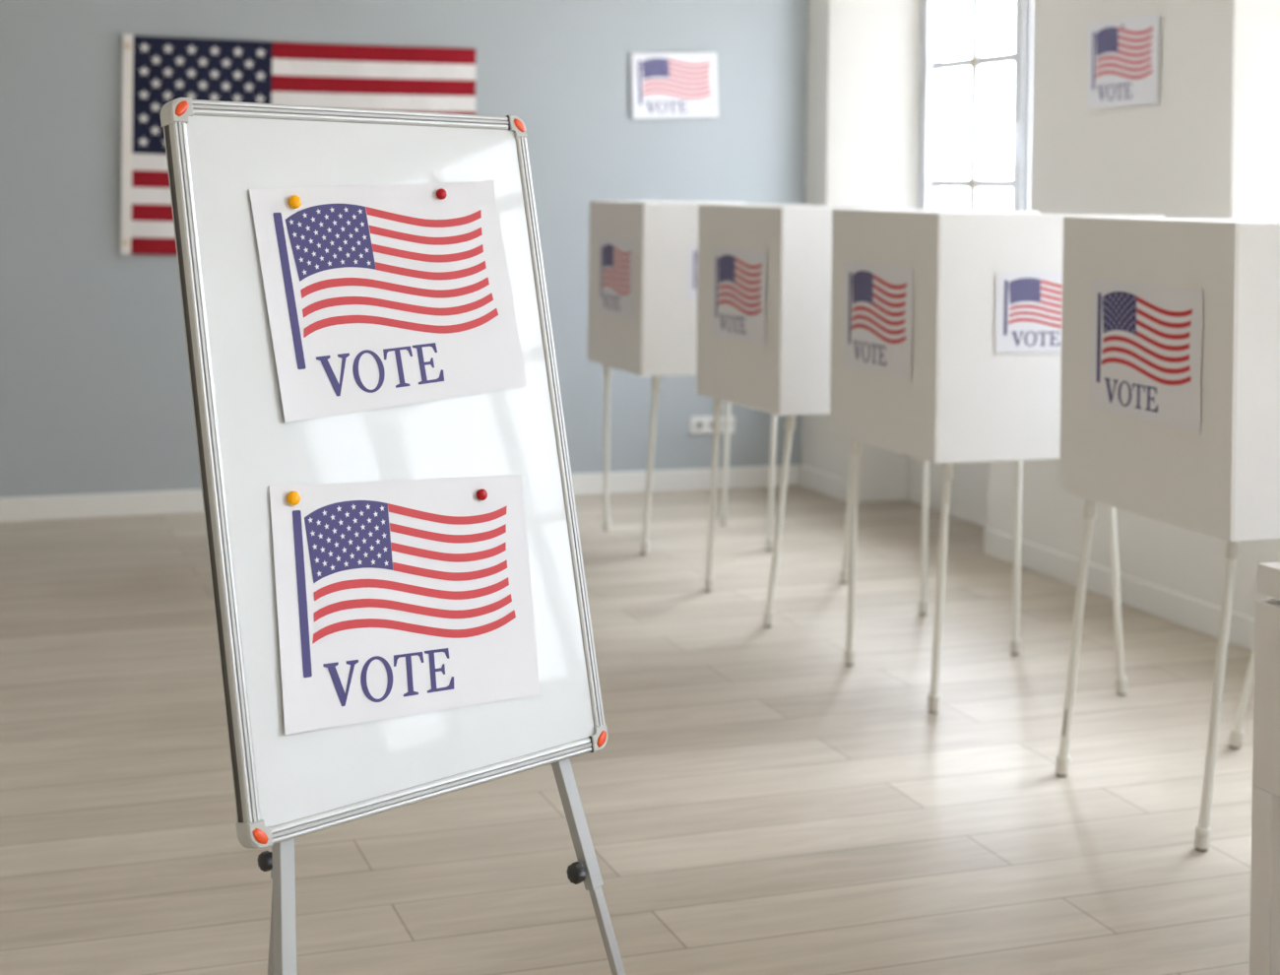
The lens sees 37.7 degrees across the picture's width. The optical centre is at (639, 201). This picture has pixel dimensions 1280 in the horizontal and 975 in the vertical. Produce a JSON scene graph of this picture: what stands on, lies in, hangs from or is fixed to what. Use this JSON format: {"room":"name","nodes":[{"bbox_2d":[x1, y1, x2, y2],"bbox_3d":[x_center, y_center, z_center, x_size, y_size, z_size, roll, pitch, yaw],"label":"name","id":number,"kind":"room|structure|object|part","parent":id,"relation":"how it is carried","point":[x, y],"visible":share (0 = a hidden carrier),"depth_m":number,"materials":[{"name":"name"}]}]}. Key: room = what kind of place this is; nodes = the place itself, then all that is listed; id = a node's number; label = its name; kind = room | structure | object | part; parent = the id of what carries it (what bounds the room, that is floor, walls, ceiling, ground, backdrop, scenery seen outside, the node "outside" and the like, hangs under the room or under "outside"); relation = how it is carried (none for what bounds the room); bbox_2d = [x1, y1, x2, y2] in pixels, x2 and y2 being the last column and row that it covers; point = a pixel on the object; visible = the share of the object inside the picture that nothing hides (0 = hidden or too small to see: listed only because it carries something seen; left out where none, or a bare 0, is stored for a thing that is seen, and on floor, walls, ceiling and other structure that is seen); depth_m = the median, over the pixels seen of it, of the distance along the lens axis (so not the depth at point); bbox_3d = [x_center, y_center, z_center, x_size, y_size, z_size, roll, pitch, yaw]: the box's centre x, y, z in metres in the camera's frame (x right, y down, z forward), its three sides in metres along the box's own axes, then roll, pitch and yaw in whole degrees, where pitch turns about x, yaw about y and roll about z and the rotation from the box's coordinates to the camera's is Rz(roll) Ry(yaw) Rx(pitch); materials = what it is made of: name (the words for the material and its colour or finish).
{"room":"polling station","nodes":[
{"label":"polling station","id":0,"kind":"room"},
{"bbox_2d":[0,0,808,498],"bbox_3d":[-2.207,-0.304,7.934,7.240,3.250,0.120,1,0,-20],"label":"wall","id":1,"kind":"structure","parent":0,"point":[96,396],"depth_m":8.20,"materials":[{"name":"grey paint"}]},
{"bbox_2d":[120,34,475,255],"bbox_3d":[-1.457,-0.231,8.126,1.527,0.932,0.023,1,0,-20],"label":"flag","id":2,"kind":"object","parent":1,"relation":"attached to","point":[157,71],"visible":0.4,"depth_m":8.03,"materials":[{"name":"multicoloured fabric"}]},
{"bbox_2d":[0,464,800,521],"bbox_3d":[-2.369,1.271,7.823,6.690,0.098,0.016,1,0,-20],"label":"baseboard","id":3,"kind":"structure","parent":1,"relation":"attached to","point":[53,507],"depth_m":7.98,"materials":[{"name":"white paint"}]},
{"bbox_2d":[631,52,718,119],"bbox_3d":[0.163,-0.542,8.711,0.439,0.320,0.004,1,0,-20],"label":"poster","id":4,"kind":"object","parent":1,"relation":"attached to","point":[664,85],"visible":1,"depth_m":8.71,"materials":[{"name":"white paper"}]},
{"bbox_2d":[690,415,734,434],"bbox_3d":[0.337,1.044,8.800,0.220,0.082,0.014,1,0,-20],"label":"wall socket","id":5,"kind":"object","parent":1,"relation":"attached to","point":[698,424],"visible":0.68,"depth_m":8.78,"materials":[{"name":"white plastic"}]},
{"bbox_2d":[0,485,1253,974],"bbox_3d":[-0.210,1.451,2.364,7.240,0.120,11.955,1,0,-20],"label":"floor","id":6,"kind":"structure","parent":0,"point":[755,800],"depth_m":4.37,"materials":[{"name":"brown wood"}]},
{"bbox_2d":[160,97,626,974],"bbox_3d":[-0.391,0.628,2.570,0.660,1.514,0.674,1,1,43],"label":"easel","id":7,"kind":"object","parent":6,"relation":"on","point":[287,788],"visible":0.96,"depth_m":2.40,"materials":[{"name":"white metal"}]},
{"bbox_3d":[-0.517,0.316,2.265,0.203,0.829,0.021,1,1,44],"label":"frame rail","id":8,"kind":"part","parent":7,"relation":"part of","materials":[{"name":"silver metal"}]},
{"bbox_3d":[-0.549,0.969,2.756,0.029,0.027,0.017,1,1,43],"label":"knob","id":9,"kind":"part","parent":7,"relation":"part of","materials":[{"name":"black plastic"}]},
{"bbox_3d":[-0.451,0.428,2.338,0.026,1.058,0.286,1,0,-18],"label":"leg","id":10,"kind":"part","parent":7,"relation":"part of","materials":[{"name":"silver metal"}]},
{"bbox_2d":[286,491,300,505],"bbox_3d":[-0.429,0.367,2.323,0.010,0.018,0.018,1,1,42],"label":"round magnet","id":11,"kind":"object","parent":7,"relation":"attached to","point":[293,497],"visible":1,"depth_m":2.32,"materials":[{"name":"orange plastic"}]},
{"bbox_2d":[288,194,301,208],"bbox_3d":[-0.444,0.000,2.415,0.011,0.018,0.018,1,1,42],"label":"round magnet","id":12,"kind":"object","parent":7,"relation":"attached to","point":[294,201],"visible":1,"depth_m":2.41,"materials":[{"name":"orange plastic"}]},
{"bbox_3d":[-0.382,-0.115,2.538,0.025,0.026,0.537,1,1,43],"label":"frame rail","id":13,"kind":"part","parent":7,"relation":"part of","materials":[{"name":"silver metal"}]},
{"bbox_2d":[249,180,526,422],"bbox_3d":[-0.327,0.122,2.510,0.068,0.305,0.430,1,1,42],"label":"poster","id":14,"kind":"object","parent":7,"relation":"attached to","point":[377,296],"visible":1,"depth_m":2.50,"materials":[{"name":"white paper"}]},
{"bbox_2d":[268,474,540,734],"bbox_3d":[-0.296,0.509,2.428,0.067,0.318,0.439,1,1,44],"label":"poster","id":15,"kind":"object","parent":7,"relation":"attached to","point":[402,597],"visible":1,"depth_m":2.41,"materials":[{"name":"white paper"}]},
{"bbox_3d":[-0.258,0.751,2.412,0.025,0.026,0.537,1,1,43],"label":"frame rail","id":16,"kind":"part","parent":7,"relation":"part of","materials":[{"name":"silver metal"}]},
{"bbox_2d":[436,188,447,199],"bbox_3d":[-0.275,-0.011,2.598,0.010,0.016,0.016,1,1,42],"label":"round magnet","id":17,"kind":"object","parent":7,"relation":"attached to","point":[441,194],"visible":1,"depth_m":2.59,"materials":[{"name":"red plastic"}]},
{"bbox_2d":[476,488,487,500],"bbox_3d":[-0.214,0.397,2.542,0.010,0.016,0.016,1,1,42],"label":"round magnet","id":18,"kind":"object","parent":7,"relation":"attached to","point":[481,494],"visible":1,"depth_m":2.54,"materials":[{"name":"red plastic"}]},
{"bbox_3d":[-0.121,0.320,2.683,0.203,0.829,0.021,1,1,44],"label":"frame rail","id":19,"kind":"part","parent":7,"relation":"part of","materials":[{"name":"silver metal"}]},
{"bbox_3d":[-0.087,0.922,2.576,0.029,0.027,0.017,1,1,43],"label":"knob","id":20,"kind":"part","parent":7,"relation":"part of","materials":[{"name":"black plastic"}]},
{"bbox_3d":[-0.207,0.425,2.598,0.326,1.048,0.026,1,0,2],"label":"leg","id":21,"kind":"part","parent":7,"relation":"part of","materials":[{"name":"silver metal"}]},
{"bbox_2d":[587,200,810,554],"bbox_3d":[0.192,0.678,7.431,0.680,1.355,0.786,1,0,-20],"label":"voting booth","id":22,"kind":"object","parent":6,"relation":"on","point":[660,340],"visible":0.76,"depth_m":7.01,"materials":[{"name":"white"}]},
{"bbox_3d":[-0.136,0.987,7.645,0.021,0.708,0.169,1,0,1],"label":"leg","id":23,"kind":"part","parent":22,"relation":"part of","materials":[{"name":"white metal"}]},
{"bbox_2d":[597,237,634,319],"bbox_3d":[-0.094,0.290,7.225,0.002,0.300,0.422,1,0,-19],"label":"poster","id":24,"kind":"object","parent":22,"relation":"attached to","point":[615,256],"visible":1,"depth_m":7.22,"materials":[{"name":"white paper"}]},
{"bbox_3d":[-0.097,0.320,7.248,0.006,0.643,0.644,1,0,-20],"label":"panel","id":25,"kind":"part","parent":22,"relation":"part of","materials":[{"name":"white"}]},
{"bbox_3d":[0.041,0.993,7.169,0.022,0.707,0.137,1,0,-20],"label":"leg","id":26,"kind":"part","parent":22,"relation":"part of","materials":[{"name":"white metal"}]},
{"bbox_3d":[0.117,0.320,7.663,0.674,0.643,0.006,1,0,-20],"label":"panel","id":27,"kind":"part","parent":22,"relation":"part of","materials":[{"name":"white"}]},
{"bbox_2d":[687,244,698,301],"bbox_3d":[0.318,0.265,7.050,0.297,0.210,0.001,1,0,-19],"label":"poster","id":28,"kind":"object","parent":22,"relation":"attached to","point":[692,267],"visible":0.14,"depth_m":7.01,"materials":[{"name":"white paper"}]},
{"bbox_3d":[0.361,0.992,7.807,0.021,0.708,0.156,1,0,-6],"label":"leg","id":29,"kind":"part","parent":22,"relation":"part of","materials":[{"name":"white metal"}]},
{"bbox_3d":[0.330,0.327,7.062,0.674,0.643,0.006,1,0,-20],"label":"panel","id":30,"kind":"part","parent":22,"relation":"part of","materials":[{"name":"white"}]},
{"bbox_3d":[0.518,0.998,7.315,0.022,0.705,0.062,1,0,-20],"label":"leg","id":31,"kind":"part","parent":22,"relation":"part of","materials":[{"name":"white metal"}]},
{"bbox_2d":[696,204,971,627],"bbox_3d":[0.596,0.693,6.294,0.680,1.355,0.804,1,0,-22],"label":"voting booth","id":32,"kind":"object","parent":6,"relation":"on","point":[789,375],"visible":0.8,"depth_m":5.88,"materials":[{"name":"white"}]},
{"bbox_3d":[0.254,1.001,6.493,0.021,0.709,0.181,1,0,-8],"label":"leg","id":33,"kind":"part","parent":32,"relation":"part of","materials":[{"name":"white metal"}]},
{"bbox_2d":[711,247,767,344],"bbox_3d":[0.318,0.299,6.075,0.002,0.300,0.422,1,0,-22],"label":"poster","id":34,"kind":"object","parent":32,"relation":"attached to","point":[738,275],"visible":1,"depth_m":6.06,"materials":[{"name":"white paper"}]},
{"bbox_3d":[0.317,0.335,6.092,0.006,0.643,0.644,1,0,-22],"label":"panel","id":35,"kind":"part","parent":32,"relation":"part of","materials":[{"name":"white"}]},
{"bbox_3d":[0.448,1.007,6.010,0.021,0.707,0.131,0,1,-34],"label":"leg","id":36,"kind":"part","parent":32,"relation":"part of","materials":[{"name":"white metal"}]},
{"bbox_3d":[0.514,0.334,6.515,0.674,0.643,0.006,1,0,-22],"label":"panel","id":37,"kind":"part","parent":32,"relation":"part of","materials":[{"name":"white"}]},
{"bbox_3d":[0.750,1.006,6.672,0.021,0.708,0.163,1,0,-10],"label":"leg","id":38,"kind":"part","parent":32,"relation":"part of","materials":[{"name":"white metal"}]},
{"bbox_3d":[0.751,0.342,5.922,0.674,0.643,0.006,1,0,-22],"label":"panel","id":39,"kind":"part","parent":32,"relation":"part of","materials":[{"name":"white plastic"}]},
{"bbox_3d":[0.944,1.012,6.212,0.021,0.707,0.118,1,0,8],"label":"leg","id":40,"kind":"part","parent":32,"relation":"part of","materials":[{"name":"white metal"}]},
{"bbox_2d":[829,209,1164,712],"bbox_3d":[0.984,0.705,5.304,0.747,1.355,0.775,1,0,-19],"label":"voting booth","id":41,"kind":"object","parent":6,"relation":"on","point":[963,400],"visible":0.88,"depth_m":4.90,"materials":[{"name":"white"}]},
{"bbox_3d":[0.625,1.013,5.510,0.021,0.708,0.157,1,0,2],"label":"leg","id":42,"kind":"part","parent":41,"relation":"part of","materials":[{"name":"white metal"}]},
{"bbox_2d":[842,260,912,380],"bbox_3d":[0.648,0.318,5.134,0.002,0.298,0.421,1,0,-19],"label":"poster","id":43,"kind":"object","parent":41,"relation":"attached to","point":[877,297],"visible":1,"depth_m":5.12,"materials":[{"name":"white paper"}]},
{"bbox_3d":[0.659,0.347,5.118,0.006,0.643,0.644,1,0,-19],"label":"panel","id":44,"kind":"part","parent":41,"relation":"part of","materials":[{"name":"white"}]},
{"bbox_3d":[0.807,1.020,5.032,0.021,0.707,0.121,1,0,-9],"label":"leg","id":45,"kind":"part","parent":41,"relation":"part of","materials":[{"name":"white metal"}]},
{"bbox_3d":[0.877,0.346,5.531,0.674,0.643,0.006,1,0,-19],"label":"panel","id":46,"kind":"part","parent":41,"relation":"part of","materials":[{"name":"white"}]},
{"bbox_3d":[1.140,1.019,5.669,0.021,0.708,0.150,1,0,10],"label":"leg","id":47,"kind":"part","parent":41,"relation":"part of","materials":[{"name":"white metal"}]},
{"bbox_2d":[995,271,1062,352],"bbox_3d":[1.065,0.288,4.913,0.299,0.212,0.001,1,0,-19],"label":"poster","id":48,"kind":"object","parent":41,"relation":"attached to","point":[1029,304],"visible":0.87,"depth_m":4.90,"materials":[{"name":"white paper"}]},
{"bbox_3d":[1.085,0.354,4.928,0.674,0.643,0.006,1,0,-19],"label":"panel","id":49,"kind":"part","parent":41,"relation":"part of","materials":[{"name":"white"}]},
{"bbox_3d":[1.323,1.025,5.225,0.021,0.708,0.175,1,1,32],"label":"leg","id":50,"kind":"part","parent":41,"relation":"part of","materials":[{"name":"white metal"}]},
{"bbox_2d":[1055,216,1279,851],"bbox_3d":[1.384,0.718,4.306,0.701,1.355,0.855,1,0,-19],"label":"voting booth","id":51,"kind":"object","parent":6,"relation":"on","point":[1222,480],"visible":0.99,"depth_m":3.96,"materials":[{"name":"white"}]},
{"bbox_3d":[1.042,1.027,4.479,0.021,0.708,0.156,1,0,-13],"label":"leg","id":52,"kind":"part","parent":51,"relation":"part of","materials":[{"name":"white metal"}]},
{"bbox_2d":[1088,277,1203,433],"bbox_3d":[1.093,0.326,4.078,0.002,0.301,0.423,1,0,-19],"label":"poster","id":53,"kind":"object","parent":51,"relation":"attached to","point":[1145,343],"visible":1,"depth_m":4.06,"materials":[{"name":"white paper"}]},
{"bbox_3d":[1.094,0.360,4.090,0.006,0.643,0.644,1,0,-19],"label":"panel","id":54,"kind":"part","parent":51,"relation":"part of","materials":[{"name":"white"}]},
{"bbox_3d":[1.312,0.360,4.503,0.674,0.643,0.006,1,0,-19],"label":"panel","id":55,"kind":"part","parent":51,"relation":"part of","materials":[{"name":"white plastic"}]},
{"bbox_3d":[1.233,1.033,3.998,0.021,0.706,0.114,1,0,-22],"label":"leg","id":56,"kind":"part","parent":51,"relation":"part of","materials":[{"name":"white metal"}]},
{"bbox_3d":[1.520,0.367,3.900,0.674,0.643,0.006,1,0,-19],"label":"panel","id":57,"kind":"part","parent":51,"relation":"part of","materials":[{"name":"white"}]},
{"bbox_3d":[1.568,1.032,4.700,0.021,0.710,0.228,1,0,-24],"label":"leg","id":58,"kind":"part","parent":51,"relation":"part of","materials":[{"name":"white metal"}]},
{"bbox_2d":[1249,562,1279,974],"bbox_3d":[1.538,1.032,3.238,0.726,0.750,0.560,1,0,-20],"label":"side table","id":59,"kind":"object","parent":6,"relation":"on","point":[1264,935],"visible":1,"depth_m":3.34,"materials":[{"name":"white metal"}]},
{"bbox_3d":[1.135,1.225,3.361,0.055,0.352,0.055,1,0,-20],"label":"leg","id":60,"kind":"part","parent":59,"relation":"part of","materials":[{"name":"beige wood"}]},
{"bbox_2d":[802,0,1279,618],"bbox_3d":[3.004,-0.202,3.505,0.450,3.250,11.755,1,0,-20],"label":"wall","id":61,"kind":"structure","parent":0,"point":[1209,146],"depth_m":6.78,"materials":[{"name":"white paint"}]},
{"bbox_2d":[917,0,1032,210],"bbox_3d":[1.493,-0.472,8.018,0.148,2.000,1.230,1,0,-20],"label":"window","id":62,"kind":"structure","parent":61,"relation":"in","point":[928,183],"depth_m":8.14,"materials":[{"name":"grey plastic"}]},
{"bbox_3d":[1.536,-0.261,7.755,0.054,0.150,0.032,1,0,-20],"label":"handle","id":63,"kind":"part","parent":62,"relation":"part of","materials":[{"name":"grey plastic"}]},
{"bbox_2d":[800,464,1254,650],"bbox_3d":[2.766,1.372,3.431,0.018,0.098,11.739,1,0,-20],"label":"baseboard","id":64,"kind":"structure","parent":61,"relation":"attached to","point":[1188,611],"depth_m":6.55,"materials":[{"name":"white paint"}]},
{"bbox_2d":[1087,12,1158,108],"bbox_3d":[1.674,-0.485,6.512,0.003,0.305,0.430,1,0,-19],"label":"poster","id":65,"kind":"object","parent":61,"relation":"attached to","point":[1122,62],"visible":1,"depth_m":6.51,"materials":[{"name":"white paper"}]}
]}

